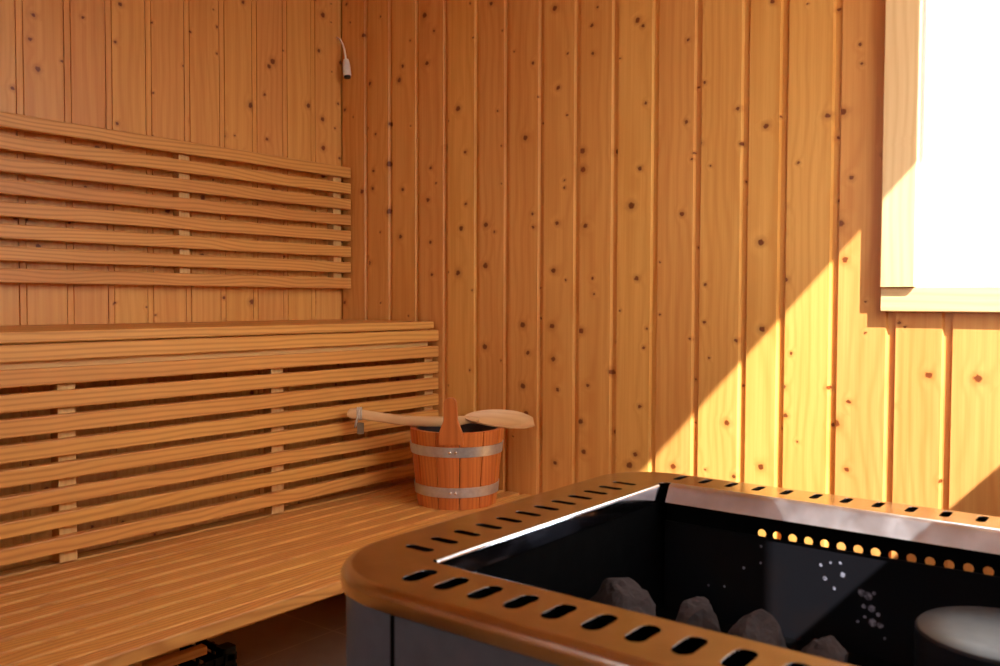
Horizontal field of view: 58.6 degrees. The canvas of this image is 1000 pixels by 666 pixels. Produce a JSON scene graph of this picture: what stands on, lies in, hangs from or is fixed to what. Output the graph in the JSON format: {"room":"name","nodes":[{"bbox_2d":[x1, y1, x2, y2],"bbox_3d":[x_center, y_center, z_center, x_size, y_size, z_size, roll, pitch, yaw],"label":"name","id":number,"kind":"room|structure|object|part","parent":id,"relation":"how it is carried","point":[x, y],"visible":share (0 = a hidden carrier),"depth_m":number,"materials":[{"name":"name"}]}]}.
{"room":"sauna","nodes":[
{"label":"sauna","id":0,"kind":"room"},
{"bbox_2d":[0,0,343,643],"bbox_3d":[-1.432,-0.226,1.952,0.140,2.300,3.030,2,3,38],"label":"wall","id":1,"kind":"structure","parent":0,"point":[257,76],"depth_m":2.49,"materials":[{"name":"brown wood"}]},
{"bbox_2d":[0,112,350,288],"bbox_3d":[-1.311,-0.313,1.947,0.053,0.400,2.594,2,3,38],"label":"backrest","id":2,"kind":"object","parent":1,"relation":"attached to","point":[181,240],"visible":1,"depth_m":2.42,"materials":[{"name":"brown wood"}]},
{"bbox_2d":[177,593,345,665],"bbox_3d":[-0.425,1.005,1.211,2.700,0.100,3.030,2,3,38],"label":"floor","id":3,"kind":"structure","parent":0,"point":[314,634],"depth_m":2.63,"materials":[{"name":"brown tile"}]},
{"bbox_2d":[175,639,236,665],"bbox_3d":[-0.861,0.822,2.005,0.348,0.205,0.398,2,3,38],"label":"crate","id":4,"kind":"object","parent":3,"relation":"on","point":[226,653],"visible":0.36,"depth_m":2.05,"materials":[{"name":"black plastic"}]},
{"bbox_2d":[142,649,178,663],"bbox_3d":[-0.879,0.710,1.821,0.048,0.032,0.470,2,3,38],"label":"firewood","id":5,"kind":"object","parent":4,"relation":"on","point":[176,650],"visible":0.02,"depth_m":1.96,"materials":[{"name":"brown wood"}]},
{"bbox_2d":[142,644,206,665],"bbox_3d":[-0.806,0.716,1.821,0.024,0.020,0.460,2,3,38],"label":"firewood","id":6,"kind":"object","parent":4,"relation":"on","point":[179,657],"visible":1,"depth_m":1.95,"materials":[{"name":"brown wood"}]},
{"bbox_3d":[-0.630,0.746,2.049,0.035,0.055,0.035,2,3,38],"label":"corner post","id":7,"kind":"part","parent":4,"relation":"part of","materials":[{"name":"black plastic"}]},
{"bbox_2d":[0,477,532,665],"bbox_3d":[-0.840,0.714,1.614,0.657,0.450,2.592,2,3,38],"label":"bench","id":8,"kind":"object","parent":3,"relation":"on","point":[130,603],"visible":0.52,"depth_m":1.74,"materials":[{"name":"brown wood"}]},
{"bbox_2d":[0,319,438,565],"bbox_3d":[-1.159,0.235,1.847,0.441,0.484,2.594,2,3,38],"label":"bench","id":9,"kind":"object","parent":8,"relation":"on","point":[60,357],"visible":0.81,"depth_m":2.06,"materials":[{"name":"brown wood"}]},
{"bbox_3d":[-1.018,0.059,1.716,0.022,0.073,2.570,2,3,38],"label":"rail","id":10,"kind":"part","parent":9,"relation":"part of","materials":[{"name":"brown wood"}]},
{"bbox_3d":[-1.163,0.005,1.830,0.434,0.023,2.574,2,3,38],"label":"seat","id":11,"kind":"part","parent":9,"relation":"part of","materials":[{"name":"brown wood"}]},
{"bbox_2d":[410,397,503,509],"bbox_3d":[-0.118,0.311,2.437,0.260,0.298,0.260,2,3,38],"label":"bucket","id":12,"kind":"object","parent":8,"relation":"on","point":[457,466],"visible":0.97,"depth_m":2.33,"materials":[{"name":"brown wood"}]},
{"bbox_2d":[347,407,534,433],"bbox_3d":[-0.158,0.235,2.422,0.506,0.073,0.063,0,2,-7],"label":"ladle","id":13,"kind":"object","parent":12,"relation":"on","point":[501,418],"visible":0.98,"depth_m":2.42,"materials":[{"name":"brown wood"}]},
{"bbox_3d":[-0.234,0.228,2.416,0.355,0.053,0.017,0,2,-7],"label":"handle","id":14,"kind":"part","parent":13,"relation":"part of","materials":[{"name":"brown wood"}]},
{"bbox_2d":[465,409,534,428],"bbox_3d":[-0.003,0.236,2.440,0.194,0.047,0.063,0,2,-7],"label":"bowl","id":15,"kind":"object","parent":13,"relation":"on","point":[501,418],"depth_m":2.45,"materials":[{"name":"brown wood"}]},
{"bbox_2d":[341,472,999,665],"bbox_3d":[0.339,0.613,1.063,0.872,0.700,0.769,2,3,38],"label":"heater","id":16,"kind":"object","parent":3,"relation":"on","point":[511,583],"visible":1,"depth_m":1.23,"materials":[{"name":"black metal"}]},
{"bbox_3d":[0.339,0.595,1.062,0.860,0.616,0.757,2,3,38],"label":"casing","id":17,"kind":"part","parent":16,"relation":"part of","materials":[{"name":"grey metal"}]},
{"bbox_3d":[0.111,0.590,0.757,0.557,0.586,0.004,2,3,38],"label":"panel","id":18,"kind":"part","parent":16,"relation":"part of","materials":[{"name":"grey metal"}]},
{"bbox_2d":[588,577,655,616],"bbox_3d":[0.167,0.407,1.247,0.120,0.120,0.143,2,3,38],"label":"stone","id":19,"kind":"object","parent":16,"relation":"in","point":[624,593],"visible":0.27,"depth_m":1.23,"materials":[{"name":"grey stone"}]},
{"bbox_2d":[627,607,646,614],"bbox_3d":[0.175,0.411,1.136,0.064,0.120,0.070,2,3,38],"label":"stone","id":20,"kind":"object","parent":16,"relation":"in","point":[635,609],"visible":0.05,"depth_m":1.14,"materials":[{"name":"grey stone"}]},
{"bbox_2d":[675,596,720,632],"bbox_3d":[0.258,0.412,1.201,0.092,0.114,0.063,0,2,-10],"label":"stone","id":21,"kind":"object","parent":16,"relation":"in","point":[697,611],"visible":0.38,"depth_m":1.18,"materials":[{"name":"grey stone"}]},
{"bbox_2d":[728,609,786,648],"bbox_3d":[0.332,0.414,1.139,0.076,0.116,0.106,2,3,38],"label":"stone","id":22,"kind":"object","parent":16,"relation":"in","point":[760,626],"visible":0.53,"depth_m":1.13,"materials":[{"name":"grey stone"}]},
{"bbox_2d":[800,636,847,663],"bbox_3d":[0.386,0.418,1.064,0.079,0.112,0.068,0,2,-9],"label":"stone","id":23,"kind":"object","parent":16,"relation":"in","point":[828,647],"visible":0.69,"depth_m":1.05,"materials":[{"name":"grey stone"}]},
{"bbox_3d":[0.526,0.405,1.307,0.654,0.299,0.002,2,3,38],"label":"perforated plate","id":24,"kind":"part","parent":16,"relation":"part of","materials":[{"name":"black metal"}]},
{"bbox_2d":[342,0,999,594],"bbox_3d":[0.466,-0.233,2.308,2.700,2.300,0.140,2,3,38],"label":"wall","id":25,"kind":"structure","parent":0,"point":[647,233],"depth_m":2.27,"materials":[{"name":"brown wood"}]},
{"bbox_2d":[336,37,350,78],"bbox_3d":[-0.519,-0.907,2.933,0.075,0.147,0.027,2,3,38],"label":"holder","id":26,"kind":"object","parent":25,"relation":"attached to","point":[346,65],"visible":1,"depth_m":2.91,"materials":[{"name":"white plastic"}]},
{"bbox_2d":[343,58,350,78],"bbox_3d":[-0.502,-0.867,2.921,0.031,0.066,0.027,2,3,38],"label":"socket","id":27,"kind":"object","parent":26,"relation":"attached to","point":[346,65],"depth_m":2.91,"materials":[{"name":"white plastic"}]},
{"bbox_2d":[880,0,999,312],"bbox_3d":[1.113,-0.532,1.733,0.669,0.987,0.106,2,3,38],"label":"window","id":28,"kind":"structure","parent":25,"relation":"in","point":[909,24],"depth_m":1.88,"materials":[{"name":"brown wood"}]},
{"bbox_3d":[0.854,-0.565,1.888,0.069,0.934,0.035,2,3,38],"label":"casing","id":29,"kind":"part","parent":28,"relation":"part of","materials":[{"name":"brown wood"}]},
{"bbox_3d":[1.093,-0.064,1.727,0.669,0.052,0.024,2,3,38],"label":"sill","id":30,"kind":"part","parent":28,"relation":"part of","materials":[{"name":"brown wood"}]},
{"bbox_3d":[1.123,-0.525,1.749,0.542,0.890,0.069,2,3,38],"label":"frame","id":31,"kind":"part","parent":28,"relation":"part of","materials":[{"name":"white paint"}]}
]}

